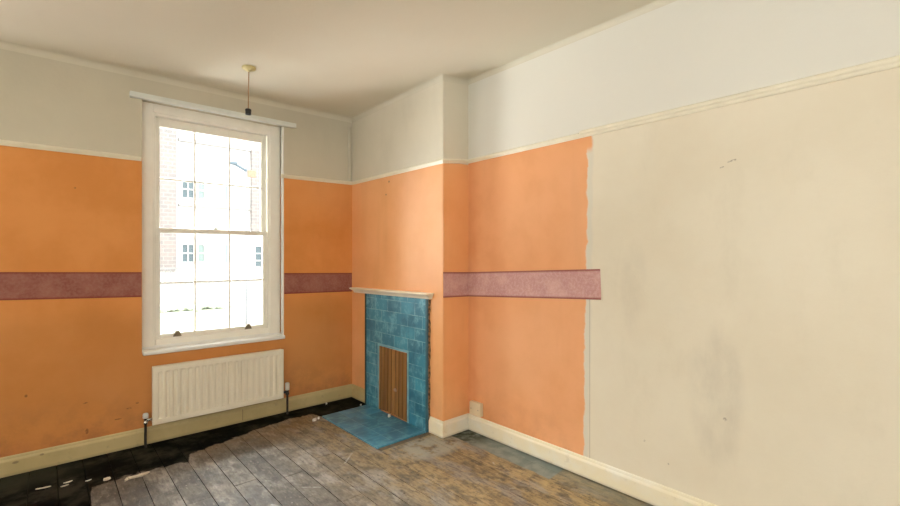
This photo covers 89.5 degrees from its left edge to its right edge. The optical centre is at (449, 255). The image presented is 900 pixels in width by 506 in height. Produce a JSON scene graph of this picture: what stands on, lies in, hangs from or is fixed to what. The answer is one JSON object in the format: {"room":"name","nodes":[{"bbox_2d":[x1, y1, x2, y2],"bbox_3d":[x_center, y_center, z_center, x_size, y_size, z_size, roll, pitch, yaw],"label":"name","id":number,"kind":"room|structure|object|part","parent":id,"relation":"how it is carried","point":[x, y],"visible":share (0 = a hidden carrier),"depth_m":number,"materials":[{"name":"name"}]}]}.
{"room":"living room","nodes":[
{"label":"living room","id":0,"kind":"room"},
{"bbox_2d":[0,49,351,471],"bbox_3d":[-2.755,-0.090,3.351,5.340,3.320,0.330,0,0,-42],"label":"wall","id":1,"kind":"structure","parent":0,"point":[72,370],"depth_m":3.31,"materials":[{"name":"paint"}]},
{"bbox_2d":[0,272,141,299],"bbox_3d":[-3.381,0.187,2.571,2.728,0.254,0.002,0,0,-42],"label":"wallpaper border","id":2,"kind":"object","parent":1,"relation":"attached to","point":[13,285],"visible":1,"depth_m":3.19,"materials":[{"name":"paper"}]},
{"bbox_2d":[0,139,141,160],"bbox_3d":[-3.384,-0.741,2.558,2.746,0.046,0.018,0,0,-42],"label":"trim","id":3,"kind":"structure","parent":1,"relation":"attached to","point":[2,142],"depth_m":3.18,"materials":[{"name":"paint"}]},
{"bbox_2d":[0,384,364,477],"bbox_3d":[-2.616,1.382,3.059,4.560,0.128,0.292,0,0,-42],"label":"baseboard","id":4,"kind":"structure","parent":1,"relation":"attached to","point":[20,463],"depth_m":3.56,"materials":[{"name":"paint"}]},
{"bbox_2d":[129,91,295,128],"bbox_3d":[-1.929,-1.219,3.838,1.282,0.042,0.042,0,0,-42],"label":"batten","id":5,"kind":"object","parent":1,"relation":"attached to","point":[133,94],"visible":1,"depth_m":3.75,"materials":[{"name":"white paint"}]},
{"bbox_2d":[142,101,284,355],"bbox_3d":[-2.022,-0.221,3.926,1.100,1.968,0.286,0,0,-42],"label":"window","id":6,"kind":"structure","parent":1,"relation":"in","point":[154,116],"depth_m":3.86,"materials":[{"name":"white paint"}]},
{"bbox_3d":[-2.061,-0.654,3.955,0.894,0.928,0.035,0,0,-42],"label":"sash","id":7,"kind":"part","parent":6,"relation":"part of","materials":[{"name":"white paint"}]},
{"bbox_3d":[-2.035,0.226,3.926,0.894,0.904,0.035,0,0,-42],"label":"sash","id":8,"kind":"part","parent":6,"relation":"part of","materials":[{"name":"white paint"}]},
{"bbox_3d":[-1.969,0.736,3.867,1.099,0.054,0.128,0,0,-42],"label":"sill","id":9,"kind":"part","parent":6,"relation":"part of","materials":[{"name":"white paint"}]},
{"bbox_2d":[143,349,289,447],"bbox_3d":[-1.914,1.147,3.815,1.127,0.601,0.092,0,0,-42],"label":"radiator","id":10,"kind":"object","parent":1,"relation":"attached to","point":[182,390],"visible":1,"depth_m":3.74,"materials":[{"name":"metal"}]},
{"bbox_3d":[-1.910,1.065,3.814,0.999,0.431,0.039,0,0,-42],"label":"casing","id":11,"kind":"part","parent":10,"relation":"part of","materials":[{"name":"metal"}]},
{"bbox_3d":[-1.890,1.069,3.792,1.007,0.443,0.022,0,0,-42],"label":"panel","id":12,"kind":"part","parent":10,"relation":"part of","materials":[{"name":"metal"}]},
{"bbox_2d":[284,273,351,293],"bbox_3d":[-1.274,0.262,4.446,0.705,0.207,0.002,0,0,-42],"label":"wallpaper border","id":13,"kind":"object","parent":1,"relation":"attached to","point":[294,283],"visible":0.99,"depth_m":4.42,"materials":[{"name":"paper"}]},
{"bbox_2d":[0,397,653,505],"bbox_3d":[-0.624,1.510,1.031,4.840,0.121,5.970,0,0,-42],"label":"floor","id":14,"kind":"structure","parent":0,"point":[282,459],"depth_m":3.02,"materials":[{"name":"brown wood"}]},
{"bbox_2d":[125,471,149,478],"bbox_3d":[-2.047,1.440,2.980,0.137,0.015,0.035,0,0,-43],"label":"scrap","id":15,"kind":"object","parent":14,"relation":"on","point":[144,473],"visible":1,"depth_m":2.97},
{"bbox_2d":[322,287,433,448],"bbox_3d":[-0.731,0.877,3.992,0.504,1.151,1.235,0,0,-42],"label":"fireplace","id":16,"kind":"object","parent":14,"relation":"on","point":[398,320],"visible":1,"depth_m":3.91,"materials":[{"name":"teal tile"}]},
{"bbox_2d":[349,287,433,298],"bbox_3d":[-0.572,0.335,4.133,0.080,0.066,1.235,0,0,-42],"label":"mantel shelf","id":17,"kind":"object","parent":16,"relation":"attached to","point":[369,292],"depth_m":4.07,"materials":[{"name":"paint"}]},
{"bbox_2d":[379,346,406,420],"bbox_3d":[-0.514,1.137,4.096,0.017,0.593,0.443,0,0,-42],"label":"board","id":18,"kind":"object","parent":16,"relation":"attached to","point":[392,363],"visible":1,"depth_m":4.08,"materials":[{"name":"brown wood"}]},
{"bbox_3d":[-0.516,1.133,4.091,0.014,0.626,0.480,0,0,-42],"label":"opening trim","id":19,"kind":"part","parent":16,"relation":"part of","materials":[{"name":"brown wood"}]},
{"bbox_2d":[0,0,656,116],"bbox_3d":[-0.623,-1.568,1.046,4.860,0.364,5.990,0,0,-42],"label":"ceiling","id":20,"kind":"structure","parent":0,"point":[348,58],"depth_m":2.91,"materials":[{"name":"paint"}]},
{"bbox_2d":[242,65,255,114],"bbox_3d":[-1.500,-1.229,3.384,0.100,0.356,0.100,0,0,-42],"label":"pendant light","id":21,"kind":"object","parent":20,"relation":"hanging from","point":[249,68],"visible":1,"depth_m":3.37,"materials":[{"name":"plastic"}]},
{"bbox_3d":[-1.500,-1.234,3.380,0.007,0.285,0.016,0,0,-1],"label":"cord","id":22,"kind":"part","parent":21,"relation":"part of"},
{"bbox_2d":[352,81,467,433],"bbox_3d":[-0.428,-0.090,4.241,0.280,3.320,1.435,0,0,-42],"label":"wall","id":23,"kind":"structure","parent":0,"point":[410,228],"depth_m":3.82,"materials":[{"name":"paint"}]},
{"bbox_2d":[0,0,676,122],"bbox_3d":[-0.624,-1.410,1.031,4.840,0.132,5.970,0,0,-42],"label":"trim","id":24,"kind":"structure","parent":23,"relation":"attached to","point":[6,45],"depth_m":3.47,"materials":[{"name":"paint"}]},
{"bbox_2d":[443,269,600,299],"bbox_3d":[0.456,0.210,3.249,0.277,0.255,1.221,0,0,-42],"label":"wallpaper border","id":25,"kind":"object","parent":23,"relation":"attached to","point":[582,283],"visible":1,"depth_m":3.33,"materials":[{"name":"paper"}]},
{"bbox_2d":[468,0,899,505],"bbox_3d":[1.358,-0.090,2.595,0.200,3.320,6.270,0,0,-42],"label":"wall","id":26,"kind":"structure","parent":0,"point":[740,346],"depth_m":2.43,"materials":[{"name":"paint"}]},
{"bbox_2d":[281,133,580,184],"bbox_3d":[-0.198,-0.769,3.893,2.709,0.094,0.693,0,0,26],"label":"trim","id":27,"kind":"structure","parent":26,"relation":"attached to","point":[573,136],"depth_m":3.71,"materials":[{"name":"paint"}]},
{"bbox_2d":[470,400,482,416],"bbox_3d":[0.213,1.244,3.700,0.042,0.107,0.124,0,0,-42],"label":"junction box","id":28,"kind":"object","parent":26,"relation":"attached to","point":[476,408],"visible":1,"depth_m":3.67,"materials":[{"name":"beige plastic"}]},
{"bbox_2d":[429,413,716,505],"bbox_3d":[1.497,1.377,2.064,0.298,0.131,4.693,0,0,-42],"label":"baseboard","id":29,"kind":"structure","parent":26,"relation":"attached to","point":[640,488],"depth_m":3.03,"materials":[{"name":"paint"}]},
{"bbox_2d":[579,55,899,137],"bbox_3d":[2.008,-0.806,1.694,0.027,0.057,3.460,0,0,-42],"label":"trim","id":30,"kind":"structure","parent":26,"relation":"attached to","point":[891,62],"depth_m":2.24,"materials":[{"name":"paint"}]},
{"label":"outside","id":31,"kind":"structure","parent":0,"visible":0},
{"bbox_3d":[-10.855,2.850,23.473,65.000,0.200,40.500,0,0,-42],"label":"ground","id":32,"kind":"structure","parent":31,"visible":0},
{"bbox_2d":[160,299,234,333],"bbox_3d":[-5.724,1.865,9.698,2.070,1.771,0.424,0,0,-42],"label":"hedge","id":33,"kind":"object","parent":32,"relation":"on","point":[173,317],"visible":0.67,"depth_m":9.77,"materials":[{"name":"white plant"}]},
{"bbox_2d":[160,127,261,326],"bbox_3d":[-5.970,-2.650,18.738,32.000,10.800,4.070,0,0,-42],"label":"building","id":34,"kind":"structure","parent":32,"relation":"on","point":[176,146],"depth_m":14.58,"materials":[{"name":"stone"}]},
{"bbox_3d":[-8.191,-0.085,14.180,0.300,0.530,0.035,0,0,-42],"label":"pane","id":35,"kind":"part","parent":34,"relation":"part of","materials":[{"name":"grey glass"}]},
{"bbox_3d":[-8.191,-2.080,14.180,0.300,0.520,0.035,0,0,-42],"label":"pane","id":36,"kind":"part","parent":34,"relation":"part of","materials":[{"name":"grey glass"}]},
{"bbox_3d":[-7.915,-0.085,14.426,0.160,0.530,0.035,0,0,-42],"label":"pane","id":37,"kind":"part","parent":34,"relation":"part of","materials":[{"name":"white glass"}]},
{"bbox_3d":[-7.915,-2.080,14.426,0.160,0.520,0.035,0,0,-42],"label":"pane","id":38,"kind":"part","parent":34,"relation":"part of","materials":[{"name":"white glass"}]},
{"bbox_3d":[-7.340,-2.090,14.938,0.140,0.520,0.035,0,0,-42],"label":"pane","id":39,"kind":"part","parent":34,"relation":"part of","materials":[{"name":"white glass"}]},
{"bbox_3d":[-7.325,-0.085,14.951,0.140,0.570,0.035,0,0,-42],"label":"pane","id":40,"kind":"part","parent":34,"relation":"part of","materials":[{"name":"white glass"}]},
{"bbox_3d":[-6.600,0.035,15.596,0.200,0.730,0.035,0,0,-42],"label":"pane","id":41,"kind":"part","parent":34,"relation":"part of","materials":[{"name":"grey glass"}]},
{"bbox_2d":[160,266,261,325],"bbox_3d":[-5.712,1.515,12.320,5.550,2.470,0.040,0,0,-42],"label":"railing","id":42,"kind":"object","parent":32,"relation":"on","point":[231,267],"visible":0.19,"depth_m":11.96,"materials":[{"name":"white metal"}]},
{"bbox_2d":[230,141,255,325],"bbox_3d":[-5.208,-0.350,11.430,0.620,6.200,0.140,0,0,-42],"label":"post","id":43,"kind":"object","parent":32,"relation":"on","point":[248,173],"visible":0.85,"depth_m":11.47,"materials":[{"name":"metal"}]},
{"bbox_3d":[-5.288,-2.236,11.359,0.406,0.233,0.140,0,0,-42],"label":"arm","id":44,"kind":"part","parent":43,"relation":"part of","materials":[{"name":"metal"}]}
]}

